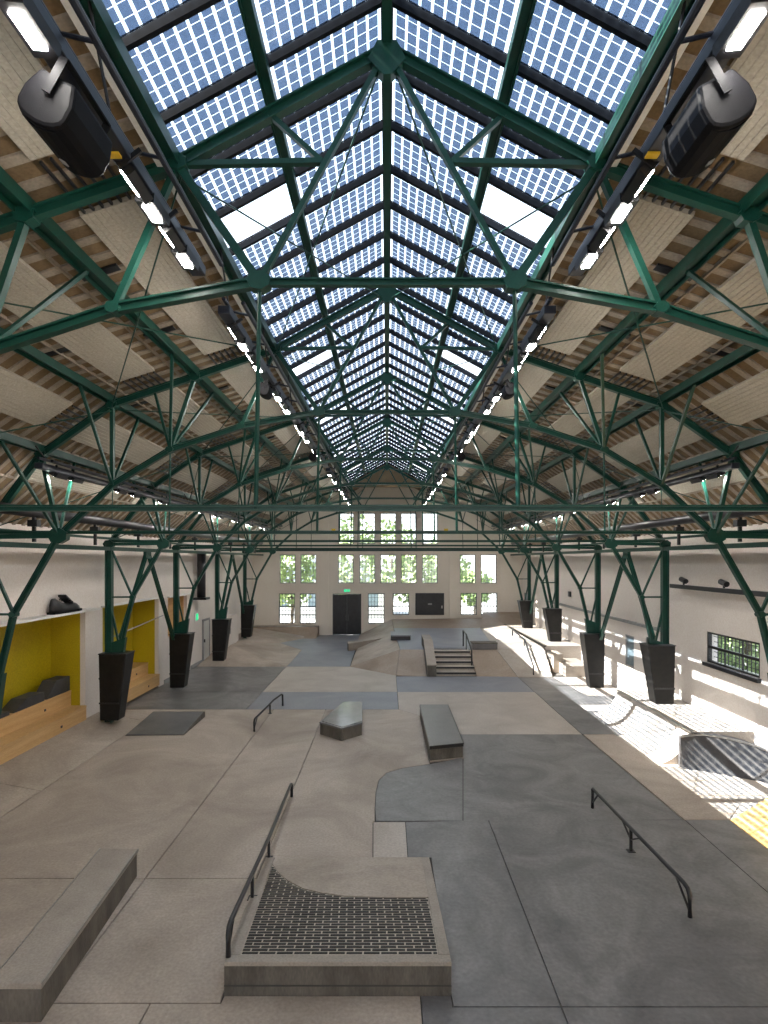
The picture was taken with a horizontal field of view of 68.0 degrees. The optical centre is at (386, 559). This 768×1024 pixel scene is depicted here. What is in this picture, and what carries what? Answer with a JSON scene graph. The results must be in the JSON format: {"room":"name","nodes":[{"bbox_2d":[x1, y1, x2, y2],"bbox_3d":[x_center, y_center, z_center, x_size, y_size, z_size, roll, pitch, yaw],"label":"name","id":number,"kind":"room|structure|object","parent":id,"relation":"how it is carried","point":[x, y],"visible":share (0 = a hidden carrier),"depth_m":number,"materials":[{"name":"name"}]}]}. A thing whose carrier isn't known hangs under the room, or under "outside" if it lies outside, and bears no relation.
{"room":"indoor skatepark","nodes":[
{"label":"indoor skatepark","id":0,"kind":"room"},
{"bbox_2d":[0,522,251,717],"bbox_3d":[-9.140,2.010,15.980,1.420,5.720,41.960,0,0,0],"label":"wall","id":1,"kind":"structure","parent":0,"point":[43,646],"depth_m":16.62,"materials":[{"name":"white paint"}]},
{"bbox_2d":[47,595,81,614],"bbox_3d":[-8.575,1.156,15.195,0.285,0.487,1.350,0,0,0],"label":"sculpture","id":2,"kind":"object","parent":1,"relation":"on","point":[56,607],"visible":1,"depth_m":14.94,"materials":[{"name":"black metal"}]},
{"bbox_2d":[193,554,209,599],"bbox_3d":[-8.450,0.700,25.900,0.600,2.200,0.600,0,0,0],"label":"duct","id":3,"kind":"object","parent":1,"relation":"attached to","point":[201,558],"visible":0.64,"depth_m":25.75,"materials":[{"name":"black metal"}]},
{"bbox_2d":[202,618,209,660],"bbox_3d":[-8.700,3.845,27.400,0.100,2.050,1.000,0,0,0],"label":"door","id":4,"kind":"structure","parent":1,"relation":"in","point":[205,622],"depth_m":27.29,"materials":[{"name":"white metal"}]},
{"bbox_2d":[227,613,237,646],"bbox_3d":[-8.500,3.920,30.000,0.500,1.900,3.200,0,0,0],"label":"trim","id":5,"kind":"structure","parent":1,"relation":"attached to","point":[233,637],"depth_m":30.77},
{"bbox_2d":[0,612,767,1023],"bbox_3d":[-0.575,4.320,16.130,19.250,1.900,42.260,0,0,0],"label":"floor","id":6,"kind":"structure","parent":0,"point":[548,916],"depth_m":10.02,"materials":[{"name":"grey"}]},
{"bbox_2d":[0,690,86,764],"bbox_3d":[-9.189,4.190,13.850,1.022,0.860,5.180,0,0,0],"label":"bleachers","id":7,"kind":"object","parent":6,"relation":"on","point":[25,729],"visible":0.92,"depth_m":14.49,"materials":[{"name":"brown wood"}]},
{"bbox_2d":[2,692,43,712],"bbox_3d":[-9.350,3.640,14.578,0.400,0.240,1.244,0,0,0],"label":"seat block","id":8,"kind":"object","parent":7,"relation":"on","point":[18,703],"visible":0.98,"depth_m":14.46,"materials":[{"name":"fabric"}]},
{"bbox_2d":[36,676,69,699],"bbox_3d":[-9.350,3.550,15.863,0.400,0.420,1.115,0,0,0],"label":"seat block","id":9,"kind":"object","parent":7,"relation":"on","point":[51,687],"visible":0.89,"depth_m":15.75,"materials":[{"name":"fabric"}]},
{"bbox_2d":[0,848,137,1021],"bbox_3d":[-4.030,4.657,7.385,0.599,0.425,2.862,0,0,-4],"label":"concrete ledge","id":10,"kind":"object","parent":6,"relation":"on","point":[35,974],"visible":1,"depth_m":6.80,"materials":[{"name":"concrete"}]},
{"bbox_2d":[127,662,159,701],"bbox_3d":[-9.189,4.340,19.650,1.022,0.860,4.180,0,0,0],"label":"bleachers","id":11,"kind":"object","parent":6,"relation":"on","point":[141,682],"visible":0.47,"depth_m":20.71,"materials":[{"name":"brown wood"}]},
{"bbox_2d":[125,711,204,735],"bbox_3d":[-6.450,4.780,16.700,1.600,0.180,1.900,0,0,0],"label":"ramp","id":12,"kind":"object","parent":6,"relation":"on","point":[158,723],"visible":1,"depth_m":16.61,"materials":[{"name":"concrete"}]},
{"bbox_2d":[253,626,318,638],"bbox_3d":[-6.500,4.570,36.050,4.240,0.700,1.700,0,0,0],"label":"ramp","id":13,"kind":"object","parent":6,"relation":"on","point":[309,632],"visible":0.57,"depth_m":36.18,"materials":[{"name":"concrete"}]},
{"bbox_2d":[224,857,451,997],"bbox_3d":[-0.635,4.704,7.824,2.710,0.432,2.952,0,0,0],"label":"platform","id":14,"kind":"object","parent":6,"relation":"on","point":[313,926],"visible":0.99,"depth_m":6.99,"materials":[{"name":"concrete"}]},
{"bbox_2d":[226,783,292,957],"bbox_3d":[-1.915,4.512,9.073,0.139,0.720,5.311,0,0,-2],"label":"rail","id":15,"kind":"object","parent":14,"relation":"on","point":[229,928],"visible":1,"depth_m":7.88,"materials":[{"name":"black metal"}]},
{"bbox_2d":[319,702,361,740],"bbox_3d":[-1.287,4.690,16.733,1.203,0.360,2.900,0,0,0],"label":"block","id":16,"kind":"object","parent":6,"relation":"on","point":[344,722],"visible":1,"depth_m":15.84,"materials":[{"name":"concrete"}]},
{"bbox_2d":[347,637,381,650],"bbox_3d":[-1.294,4.650,31.382,2.366,0.640,0.964,0,0,-30],"label":"ledge","id":17,"kind":"object","parent":6,"relation":"on","point":[351,645],"visible":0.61,"depth_m":31.00,"materials":[{"name":"concrete"}]},
{"bbox_2d":[0,40,767,511],"bbox_3d":[-0.006,-0.305,8.037,16.507,10.310,6.460,0,0,0],"label":"roof truss","id":18,"kind":"object","parent":6,"relation":"on","point":[386,61],"visible":0.95,"depth_m":6.01,"materials":[{"name":"metal"}]},
{"bbox_2d":[0,528,258,549],"bbox_3d":[-7.750,-0.600,15.980,0.092,0.060,41.960,0,0,0],"label":"rail","id":19,"kind":"object","parent":18,"relation":"attached to","point":[1,529],"visible":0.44,"depth_m":15.30,"materials":[{"name":"metal"}]},
{"bbox_2d":[0,541,263,555],"bbox_3d":[-8.100,-0.330,15.980,0.162,0.110,41.960,0,0,0],"label":"beam","id":20,"kind":"structure","parent":18,"relation":"attached to","point":[2,544],"depth_m":15.87,"materials":[{"name":"metal"}]},
{"bbox_2d":[119,552,174,639],"bbox_3d":[-8.100,1.367,19.230,0.110,3.335,4.818,0,0,0],"label":"brace","id":21,"kind":"object","parent":20,"relation":"attached to","point":[146,555],"visible":0.64,"depth_m":19.84,"materials":[{"name":"green paint"}]},
{"bbox_2d":[220,555,244,613],"bbox_3d":[-8.100,1.367,29.790,0.110,3.335,4.818,0,0,0],"label":"brace","id":22,"kind":"object","parent":20,"relation":"attached to","point":[232,559],"visible":0.74,"depth_m":29.64,"materials":[{"name":"green paint"}]},
{"bbox_2d":[0,431,282,526],"bbox_3d":[-6.870,-2.200,15.980,0.172,0.140,41.960,0,0,0],"label":"beam","id":23,"kind":"structure","parent":18,"relation":"attached to","point":[8,438],"depth_m":12.67,"materials":[{"name":"metal"}]},
{"bbox_2d":[0,327,292,504],"bbox_3d":[-5.460,-3.170,15.980,0.172,0.140,41.960,0,0,0],"label":"beam","id":24,"kind":"structure","parent":18,"relation":"attached to","point":[31,353],"depth_m":10.62,"materials":[{"name":"metal"}]},
{"bbox_2d":[0,166,329,502],"bbox_3d":[-3.820,-3.720,15.980,0.192,0.150,41.960,0,0,0],"label":"beam","id":25,"kind":"structure","parent":18,"relation":"attached to","point":[12,195],"depth_m":7.55,"materials":[{"name":"metal"}]},
{"bbox_2d":[78,0,352,494],"bbox_3d":[-2.260,-4.220,15.980,0.152,0.140,41.960,0,0,0],"label":"beam","id":26,"kind":"structure","parent":18,"relation":"attached to","point":[106,30],"depth_m":5.53,"materials":[{"name":"metal"}]},
{"bbox_2d":[0,0,223,275],"bbox_3d":[-2.100,-3.724,2.824,0.376,1.059,7.673,0,0,0],"label":"lighting truss","id":27,"kind":"object","parent":26,"relation":"hanging from","point":[32,21],"visible":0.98,"depth_m":4.42,"materials":[{"name":"metal"}]},
{"bbox_2d":[8,12,46,50],"bbox_3d":[-2.204,-3.245,3.496,0.090,0.009,0.242,6,0,0],"label":"diffuser","id":28,"kind":"object","parent":27,"relation":"attached to","point":[23,23],"depth_m":3.49,"materials":[{"name":"plastic"}]},
{"bbox_2d":[17,55,111,178],"bbox_3d":[-2.216,-3.032,3.950,0.387,0.455,0.570,0,0,0],"label":"loudspeaker","id":29,"kind":"object","parent":27,"relation":"hanging from","point":[55,109],"visible":1,"depth_m":3.77,"materials":[{"name":"black plastic"}]},
{"bbox_2d":[21,112,96,176],"bbox_3d":[-2.254,-2.907,3.950,0.311,0.207,0.440,0,0,0],"label":"grille","id":30,"kind":"object","parent":29,"relation":"attached to","point":[65,141],"depth_m":3.90,"materials":[{"name":"black plastic"}]},
{"bbox_2d":[120,170,138,196],"bbox_3d":[-2.228,-3.258,4.926,0.009,0.090,0.242,-38,0,0],"label":"diffuser","id":31,"kind":"object","parent":27,"relation":"attached to","point":[125,177],"depth_m":4.88,"materials":[{"name":"plastic"}]},
{"bbox_2d":[142,206,161,222],"bbox_3d":[-2.204,-3.245,5.346,0.090,0.009,0.242,6,0,0],"label":"diffuser","id":32,"kind":"object","parent":27,"relation":"attached to","point":[151,212],"depth_m":5.33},
{"bbox_2d":[159,227,173,247],"bbox_3d":[-2.228,-3.258,5.746,0.009,0.090,0.242,-38,0,0],"label":"diffuser","id":33,"kind":"object","parent":27,"relation":"attached to","point":[169,241],"depth_m":5.70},
{"bbox_2d":[176,255,192,268],"bbox_3d":[-2.204,-3.245,6.196,0.090,0.009,0.242,6,0,0],"label":"diffuser","id":34,"kind":"object","parent":27,"relation":"attached to","point":[183,260],"depth_m":6.19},
{"bbox_2d":[218,247,333,467],"bbox_3d":[-2.100,-3.722,14.074,0.376,1.063,12.853,0,0,0],"label":"bar","id":35,"kind":"object","parent":26,"relation":"hanging from","point":[242,340],"visible":0.73,"depth_m":9.76,"materials":[{"name":"paint"}]},
{"bbox_2d":[260,379,272,399],"bbox_3d":[-2.210,-3.081,10.300,0.240,0.290,0.372,0,0,0],"label":"loudspeaker","id":36,"kind":"object","parent":35,"relation":"hanging from","point":[266,392],"visible":0.81,"depth_m":10.14,"materials":[{"name":"black plastic"}]},
{"bbox_2d":[326,447,354,504],"bbox_3d":[-2.100,-3.722,27.594,0.376,1.063,12.813,0,0,0],"label":"bar","id":37,"kind":"object","parent":26,"relation":"hanging from","point":[330,473],"visible":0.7,"depth_m":23.99,"materials":[{"name":"paint"}]},
{"bbox_2d":[382,0,391,463],"bbox_3d":[0.000,-5.500,15.980,0.100,0.130,41.960,0,0,0],"label":"ridge beam","id":38,"kind":"structure","parent":18,"relation":"attached to","point":[386,4],"depth_m":7.88,"materials":[{"name":"metal"}]},
{"bbox_2d":[421,0,695,494],"bbox_3d":[2.260,-4.220,15.980,0.152,0.140,41.960,0,0,0],"label":"beam","id":39,"kind":"structure","parent":18,"relation":"attached to","point":[667,30],"depth_m":5.53,"materials":[{"name":"metal"}]},
{"bbox_2d":[419,447,447,504],"bbox_3d":[2.100,-3.722,27.594,0.376,1.063,12.813,0,0,0],"label":"bar","id":40,"kind":"object","parent":39,"relation":"hanging from","point":[443,473],"visible":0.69,"depth_m":23.99,"materials":[{"name":"paint"}]},
{"bbox_2d":[440,247,555,467],"bbox_3d":[2.100,-3.722,14.074,0.376,1.063,12.853,0,0,0],"label":"bar","id":41,"kind":"object","parent":39,"relation":"hanging from","point":[531,340],"visible":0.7,"depth_m":9.76,"materials":[{"name":"paint"}]},
{"bbox_2d":[501,379,513,399],"bbox_3d":[2.210,-3.081,10.300,0.240,0.290,0.372,0,0,0],"label":"loudspeaker","id":42,"kind":"object","parent":41,"relation":"hanging from","point":[507,392],"visible":0.86,"depth_m":10.14,"materials":[{"name":"black plastic"}]},
{"bbox_2d":[550,0,767,275],"bbox_3d":[2.100,-3.724,2.824,0.376,1.059,7.673,0,0,0],"label":"lighting truss","id":43,"kind":"object","parent":39,"relation":"hanging from","point":[741,21],"visible":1,"depth_m":4.43,"materials":[{"name":"metal"}]},
{"bbox_2d":[581,255,597,268],"bbox_3d":[2.204,-3.245,6.196,0.090,0.009,0.242,-6,0,0],"label":"diffuser","id":44,"kind":"object","parent":43,"relation":"attached to","point":[589,260],"depth_m":6.19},
{"bbox_2d":[600,227,614,247],"bbox_3d":[2.228,-3.258,5.746,0.009,0.090,0.242,38,0,0],"label":"diffuser","id":45,"kind":"object","parent":43,"relation":"attached to","point":[604,241],"depth_m":5.70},
{"bbox_2d":[612,206,631,222],"bbox_3d":[2.204,-3.245,5.346,0.090,0.009,0.242,-6,0,0],"label":"diffuser","id":46,"kind":"object","parent":43,"relation":"attached to","point":[622,212],"depth_m":5.33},
{"bbox_2d":[635,170,653,196],"bbox_3d":[2.228,-3.258,4.926,0.009,0.090,0.242,38,0,0],"label":"diffuser","id":47,"kind":"object","parent":43,"relation":"attached to","point":[650,174],"depth_m":4.88,"materials":[{"name":"plastic"}]},
{"bbox_2d":[662,55,756,178],"bbox_3d":[2.216,-3.032,3.950,0.387,0.455,0.570,0,0,0],"label":"loudspeaker","id":48,"kind":"object","parent":43,"relation":"hanging from","point":[718,109],"visible":1,"depth_m":3.77,"materials":[{"name":"black plastic"}]},
{"bbox_2d":[677,112,752,176],"bbox_3d":[2.254,-2.907,3.950,0.311,0.207,0.440,0,0,0],"label":"grille","id":49,"kind":"object","parent":48,"relation":"attached to","point":[708,141],"depth_m":3.90,"materials":[{"name":"black plastic"}]},
{"bbox_2d":[727,12,765,50],"bbox_3d":[2.204,-3.245,3.496,0.090,0.009,0.242,-6,0,0],"label":"diffuser","id":50,"kind":"object","parent":43,"relation":"attached to","point":[750,23],"depth_m":3.49,"materials":[{"name":"plastic"}]},
{"bbox_2d":[444,172,767,502],"bbox_3d":[3.820,-3.720,15.980,0.192,0.150,41.960,0,0,0],"label":"beam","id":51,"kind":"structure","parent":18,"relation":"attached to","point":[725,229],"depth_m":7.71,"materials":[{"name":"metal"}]},
{"bbox_2d":[481,334,762,504],"bbox_3d":[5.460,-3.170,15.980,0.172,0.140,41.960,0,0,0],"label":"beam","id":52,"kind":"structure","parent":18,"relation":"attached to","point":[742,353],"depth_m":10.64,"materials":[{"name":"metal"}]},
{"bbox_2d":[491,433,767,526],"bbox_3d":[6.870,-2.200,15.980,0.172,0.140,41.960,0,0,0],"label":"beam","id":53,"kind":"structure","parent":18,"relation":"attached to","point":[762,439],"depth_m":12.80,"materials":[{"name":"metal"}]},
{"bbox_2d":[493,445,739,530],"bbox_3d":[6.521,-1.906,22.395,0.377,0.546,23.209,0,0,0],"label":"bar","id":54,"kind":"object","parent":53,"relation":"hanging from","point":[718,471],"visible":0.71,"depth_m":13.92,"materials":[{"name":"paint"}]},
{"bbox_2d":[510,542,767,555],"bbox_3d":[8.100,-0.330,15.980,0.162,0.110,41.960,0,0,0],"label":"beam","id":55,"kind":"structure","parent":18,"relation":"on","point":[753,544],"depth_m":16.09,"materials":[{"name":"metal"}]},
{"bbox_2d":[529,555,553,613],"bbox_3d":[8.100,1.367,29.790,0.110,3.335,4.818,0,0,0],"label":"brace","id":56,"kind":"object","parent":55,"relation":"attached to","point":[541,559],"visible":0.74,"depth_m":29.82,"materials":[{"name":"green paint"}]},
{"bbox_2d":[599,552,654,639],"bbox_3d":[8.100,1.367,19.230,0.110,3.335,4.818,0,0,0],"label":"brace","id":57,"kind":"object","parent":55,"relation":"attached to","point":[626,555],"visible":0.64,"depth_m":19.84,"materials":[{"name":"green paint"}]},
{"bbox_2d":[515,529,767,549],"bbox_3d":[7.750,-0.600,15.980,0.092,0.060,41.960,0,0,0],"label":"rail","id":58,"kind":"object","parent":18,"relation":"attached to","point":[699,535],"visible":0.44,"depth_m":15.51,"materials":[{"name":"metal"}]},
{"bbox_2d":[0,288,767,714],"bbox_3d":[-0.006,-0.305,13.317,16.507,10.310,6.460,0,0,0],"label":"roof truss","id":59,"kind":"object","parent":6,"relation":"on","point":[59,534],"visible":0.89,"depth_m":11.28,"materials":[{"name":"metal"}]},
{"bbox_2d":[172,418,601,632],"bbox_3d":[-0.006,-0.305,23.877,16.507,10.310,6.460,0,0,0],"label":"roof truss","id":60,"kind":"object","parent":6,"relation":"on","point":[183,626],"visible":0.77,"depth_m":21.84,"materials":[{"name":"metal"}]},
{"bbox_2d":[0,502,262,552],"bbox_3d":[-7.400,-0.744,18.750,0.220,0.727,29.500,0,0,0],"label":"air duct","id":61,"kind":"object","parent":60,"relation":"hanging from","point":[88,519],"visible":0.55,"depth_m":14.75,"materials":[{"name":"black metal"}]},
{"bbox_2d":[169,632,194,687],"bbox_3d":[-7.875,3.837,21.870,0.810,2.065,0.620,0,0,0],"label":"pad","id":62,"kind":"object","parent":60,"relation":"attached to","point":[180,649],"visible":0.85,"depth_m":21.62,"materials":[{"name":"plastic"}]},
{"bbox_2d":[579,632,604,687],"bbox_3d":[7.875,3.837,21.870,0.810,2.065,0.620,0,0,0],"label":"pad","id":63,"kind":"object","parent":60,"relation":"attached to","point":[593,649],"visible":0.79,"depth_m":21.62,"materials":[{"name":"plastic"}]},
{"bbox_2d":[511,503,767,552],"bbox_3d":[7.400,-0.744,18.750,0.220,0.727,29.500,0,0,0],"label":"air duct","id":64,"kind":"object","parent":60,"relation":"hanging from","point":[685,519],"visible":0.65,"depth_m":14.82,"materials":[{"name":"black metal"}]},
{"bbox_2d":[215,445,558,618],"bbox_3d":[-0.006,-0.305,29.157,16.507,10.310,6.460,0,0,0],"label":"roof truss","id":65,"kind":"object","parent":6,"relation":"on","point":[219,614],"visible":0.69,"depth_m":27.13,"materials":[{"name":"metal"}]},
{"bbox_2d":[212,618,231,660],"bbox_3d":[-7.875,3.837,27.150,0.810,2.065,0.620,0,0,0],"label":"pad","id":66,"kind":"object","parent":65,"relation":"attached to","point":[220,627],"visible":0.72,"depth_m":26.89,"materials":[{"name":"black leather"}]},
{"bbox_2d":[542,608,561,641],"bbox_3d":[7.875,3.087,27.150,0.810,1.565,0.620,0,0,0],"label":"pad","id":67,"kind":"object","parent":65,"relation":"attached to","point":[552,616],"visible":0.95,"depth_m":26.89,"materials":[{"name":"black leather"}]},
{"bbox_2d":[242,464,531,638],"bbox_3d":[-0.006,-0.305,34.437,16.507,10.310,6.460,0,0,0],"label":"roof truss","id":68,"kind":"object","parent":6,"relation":"on","point":[386,467],"visible":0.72,"depth_m":32.42,"materials":[{"name":"metal"}]},
{"bbox_2d":[240,604,256,636],"bbox_3d":[-7.875,3.462,32.430,0.810,1.815,0.620,0,0,0],"label":"pad","id":69,"kind":"object","parent":68,"relation":"attached to","point":[247,619],"visible":0.8,"depth_m":32.17,"materials":[{"name":"black leather"}]},
{"bbox_2d":[259,549,514,549],"bbox_3d":[0.000,-0.620,34.000,15.200,0.190,0.200,0,0,0],"label":"pipe","id":70,"kind":"object","parent":68,"relation":"attached to","point":[259,549],"visible":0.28,"depth_m":33.90,"materials":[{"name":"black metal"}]},
{"bbox_2d":[517,600,532,627],"bbox_3d":[7.875,3.087,32.430,0.810,1.565,0.620,0,0,0],"label":"pad","id":71,"kind":"object","parent":68,"relation":"attached to","point":[526,618],"visible":0.81,"depth_m":32.18,"materials":[{"name":"black leather"}]},
{"bbox_2d":[103,372,670,722],"bbox_3d":[-0.006,-0.305,18.597,16.507,10.310,6.460,0,0,0],"label":"roof truss","id":72,"kind":"object","parent":6,"relation":"on","point":[162,543],"visible":0.79,"depth_m":16.56,"materials":[{"name":"metal"}]},
{"bbox_2d":[98,650,134,720],"bbox_3d":[-7.875,3.658,16.590,0.810,1.945,0.620,0,0,0],"label":"pad","id":73,"kind":"object","parent":72,"relation":"attached to","point":[115,668],"visible":0.86,"depth_m":16.34,"materials":[{"name":"black leather"}]},
{"bbox_2d":[34,445,280,530],"bbox_3d":[-6.521,-1.906,22.395,0.377,0.546,23.209,0,0,0],"label":"bar","id":74,"kind":"object","parent":72,"relation":"attached to","point":[55,471],"visible":0.77,"depth_m":13.92,"materials":[{"name":"paint"}]},
{"bbox_2d":[639,642,675,703],"bbox_3d":[7.875,3.296,16.590,0.810,1.704,0.620,0,0,0],"label":"pad","id":75,"kind":"object","parent":72,"relation":"attached to","point":[658,660],"visible":0.88,"depth_m":16.34,"materials":[{"name":"plastic"}]},
{"bbox_2d":[391,631,410,639],"bbox_3d":[0.700,3.960,29.750,1.020,0.260,1.520,0,0,0],"label":"box","id":76,"kind":"object","parent":6,"relation":"on","point":[395,635],"visible":1,"depth_m":29.00,"materials":[{"name":"concrete"}]},
{"bbox_2d":[421,635,436,676],"bbox_3d":[1.870,4.245,25.670,0.400,1.250,3.860,0,0,0],"label":"ledge","id":77,"kind":"object","parent":6,"relation":"on","point":[427,642],"visible":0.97,"depth_m":24.60,"materials":[{"name":"concrete"}]},
{"bbox_2d":[420,704,463,760],"bbox_3d":[1.466,4.690,15.780,0.891,0.360,4.001,0,0,0],"label":"box","id":78,"kind":"object","parent":6,"relation":"on","point":[443,739],"visible":1,"depth_m":14.88,"materials":[{"name":"concrete"}]},
{"bbox_2d":[434,648,475,675],"bbox_3d":[2.901,4.479,25.065,1.657,0.782,2.470,0,0,0],"label":"stair","id":79,"kind":"structure","parent":6,"relation":"on","point":[450,662],"depth_m":24.67,"materials":[{"name":"concrete"}]},
{"bbox_2d":[470,641,497,648],"bbox_3d":[4.475,3.935,26.300,1.170,0.310,0.620,0,0,0],"label":"ledge","id":80,"kind":"object","parent":6,"relation":"on","point":[474,644],"visible":0.96,"depth_m":26.00,"materials":[{"name":"concrete"}]},
{"bbox_2d":[547,650,584,676],"bbox_3d":[7.850,4.470,24.650,1.300,0.800,1.900,0,0,0],"label":"stepped ledge","id":81,"kind":"object","parent":6,"relation":"on","point":[568,667],"visible":0.89,"depth_m":24.53,"materials":[{"name":"concrete"}]},
{"bbox_2d":[591,787,691,917],"bbox_3d":[4.081,4.662,9.465,0.122,0.415,3.475,0,0,-1],"label":"rail","id":82,"kind":"object","parent":6,"relation":"on","point":[632,830],"visible":1,"depth_m":9.03,"materials":[{"name":"black metal"}]},
{"bbox_2d":[593,689,697,733],"bbox_3d":[7.645,4.520,17.000,2.190,0.800,2.240,0,0,0],"label":"pipe","id":83,"kind":"object","parent":6,"relation":"on","point":[628,708],"visible":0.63,"depth_m":16.88,"materials":[{"name":"concrete"}]},
{"bbox_2d":[617,706,753,763],"bbox_3d":[7.545,4.490,14.650,2.390,0.860,2.240,0,0,0],"label":"pipe","id":84,"kind":"object","parent":6,"relation":"on","point":[655,738],"visible":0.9,"depth_m":14.46,"materials":[{"name":"concrete"}]},
{"bbox_2d":[678,733,767,782],"bbox_3d":[7.806,4.495,12.810,1.780,0.849,1.420,0,0,0],"label":"bank","id":85,"kind":"object","parent":6,"relation":"on","point":[706,752],"visible":0.95,"depth_m":13.10,"materials":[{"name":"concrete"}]},
{"bbox_2d":[0,0,767,544],"bbox_3d":[0.000,-3.208,16.005,17.918,5.104,42.610,0,0,0],"label":"ceiling","id":86,"kind":"structure","parent":0,"point":[664,231],"depth_m":9.88,"materials":[{"name":"paint"}]},
{"bbox_2d":[60,0,713,487],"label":"window","id":87,"kind":"structure","parent":86,"relation":"attached to","point":[151,28],"depth_m":6.87,"materials":[{"name":"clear glass"}]},
{"bbox_2d":[237,0,365,473],"bbox_3d":[-1.243,-4.910,15.800,0.122,0.090,33.200,0,0,0],"label":"beam","id":88,"kind":"structure","parent":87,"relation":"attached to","point":[247,9],"depth_m":6.74,"materials":[{"name":"metal"}]},
{"bbox_2d":[408,0,536,473],"bbox_3d":[1.243,-4.910,15.800,0.122,0.090,33.200,0,0,0],"label":"bar","id":89,"kind":"object","parent":87,"relation":"attached to","point":[526,9],"visible":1,"depth_m":6.74,"materials":[{"name":"green paint"}]},
{"bbox_2d":[252,488,521,634],"bbox_3d":[0.000,-0.375,37.090,17.500,10.490,0.440,0,0,0],"label":"wall","id":90,"kind":"structure","parent":0,"point":[268,589],"depth_m":36.96,"materials":[{"name":"paint"}]},
{"bbox_2d":[333,594,360,634],"bbox_3d":[-2.605,3.533,37.045,1.858,2.674,0.150,0,0,0],"label":"door","id":91,"kind":"structure","parent":90,"relation":"in","point":[346,607],"depth_m":37.03,"materials":[{"name":"black metal"}]},
{"bbox_2d":[276,551,497,551],"bbox_3d":[0.000,-0.590,36.940,17.500,0.080,0.040,0,0,0],"label":"trim","id":92,"kind":"structure","parent":90,"relation":"attached to","point":[276,551],"depth_m":36.92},
{"bbox_2d":[415,593,443,614],"bbox_3d":[2.774,2.858,36.908,1.860,1.420,0.100,0,0,0],"label":"board","id":93,"kind":"object","parent":90,"relation":"attached to","point":[425,603],"visible":1,"depth_m":36.90,"materials":[{"name":"black metal"}]},
{"bbox_2d":[504,624,580,660],"bbox_3d":[7.880,4.460,29.900,1.740,1.220,8.601,0,0,0],"label":"skate ledge","id":94,"kind":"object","parent":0,"point":[569,649],"depth_m":26.69,"materials":[{"name":"concrete"}]},
{"bbox_2d":[522,523,767,749],"bbox_3d":[8.850,2.010,15.980,0.400,5.720,41.960,0,0,0],"label":"wall","id":95,"kind":"structure","parent":0,"point":[740,698],"depth_m":16.57,"materials":[{"name":"white paint"}]},
{"bbox_2d":[548,600,659,631],"bbox_3d":[8.680,2.225,24.450,0.120,0.090,13.100,0,0,0],"label":"cable tray","id":96,"kind":"object","parent":95,"relation":"attached to","point":[560,604],"visible":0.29,"depth_m":21.28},
{"bbox_2d":[625,634,633,667],"bbox_3d":[8.810,3.285,20.525,0.100,1.130,0.750,0,0,0],"label":"window","id":97,"kind":"structure","parent":95,"relation":"in","point":[629,640],"depth_m":20.66,"materials":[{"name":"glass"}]},
{"bbox_2d":[670,577,766,596],"bbox_3d":[8.588,0.655,13.250,0.325,0.350,7.500,0,0,0],"label":"rail","id":98,"kind":"object","parent":95,"relation":"attached to","point":[724,583],"visible":0.98,"depth_m":14.48,"materials":[{"name":"black metal"}]},
{"bbox_2d":[707,631,759,677],"bbox_3d":[8.810,2.365,14.455,0.100,0.830,2.210,0,0,0],"label":"window","id":99,"kind":"structure","parent":95,"relation":"in","point":[710,647],"depth_m":14.59,"materials":[{"name":"black metal"}]},
{"bbox_2d":[714,635,758,673],"bbox_3d":[8.955,2.365,14.455,0.030,0.830,2.210,0,0,0],"label":"window pane","id":100,"kind":"object","parent":95,"relation":"in","point":[716,637],"depth_m":14.76,"materials":[{"name":"clear glass"}]},
{"label":"outside","id":101,"kind":"structure","parent":0,"visible":0},
{"bbox_2d":[280,594,756,664],"bbox_3d":[0.000,5.545,25.000,120.000,0.450,130.000,0,0,0],"label":"ground","id":102,"kind":"structure","parent":101,"point":[493,596],"depth_m":61.15,"materials":[{"name":"white"}]},
{"bbox_2d":[280,555,315,622],"bbox_3d":[-6.911,1.675,41.015,4.006,7.305,3.979,0,0,0],"label":"tree","id":103,"kind":"object","parent":102,"relation":"on","point":[306,563],"visible":0.38,"depth_m":40.47,"materials":[{"name":"green plant"}]},
{"bbox_2d":[280,557,390,617],"bbox_3d":[-5.500,2.320,55.000,12.600,6.000,6.600,0,0,0],"label":"annex building","id":104,"kind":"structure","parent":102,"relation":"on","point":[378,601],"depth_m":51.99,"materials":[{"name":"grey glass"}]},
{"bbox_2d":[339,514,373,582],"bbox_3d":[-2.622,0.832,43.950,4.280,8.987,4.487,0,0,0],"label":"tree","id":105,"kind":"object","parent":102,"relation":"on","point":[371,536],"visible":0.26,"depth_m":43.46,"materials":[{"name":"green plant"}]},
{"bbox_2d":[366,519,414,596],"bbox_3d":[0.426,0.850,48.974,4.680,8.952,4.700,0,0,0],"label":"tree","id":106,"kind":"object","parent":102,"relation":"on","point":[391,563],"visible":0.17,"depth_m":48.69,"materials":[{"name":"green plant"}]},
{"bbox_2d":[389,555,436,602],"bbox_3d":[2.223,2.010,42.439,3.895,6.634,3.885,0,0,-23],"label":"tree","id":107,"kind":"object","parent":102,"relation":"on","point":[405,561],"visible":0.31,"depth_m":41.96,"materials":[{"name":"green plant"}]},
{"bbox_2d":[424,537,470,582],"bbox_3d":[4.878,1.533,46.946,4.172,7.587,4.117,0,0,0],"label":"tree","id":108,"kind":"object","parent":102,"relation":"on","point":[462,573],"visible":0.1,"depth_m":46.43,"materials":[{"name":"green plant"}]},
{"bbox_2d":[461,569,494,613],"bbox_3d":[8.016,3.040,52.008,3.659,4.582,3.610,0,0,-35],"label":"tree","id":109,"kind":"object","parent":102,"relation":"on","point":[469,597],"visible":0.27,"depth_m":51.50,"materials":[{"name":"green plant"}]},
{"bbox_2d":[718,636,758,673],"bbox_3d":[12.638,3.187,19.886,4.268,4.291,4.253,0,0,0],"label":"tree","id":110,"kind":"object","parent":102,"relation":"on","point":[719,639],"visible":0.16,"depth_m":19.01,"materials":[{"name":"green plant"}]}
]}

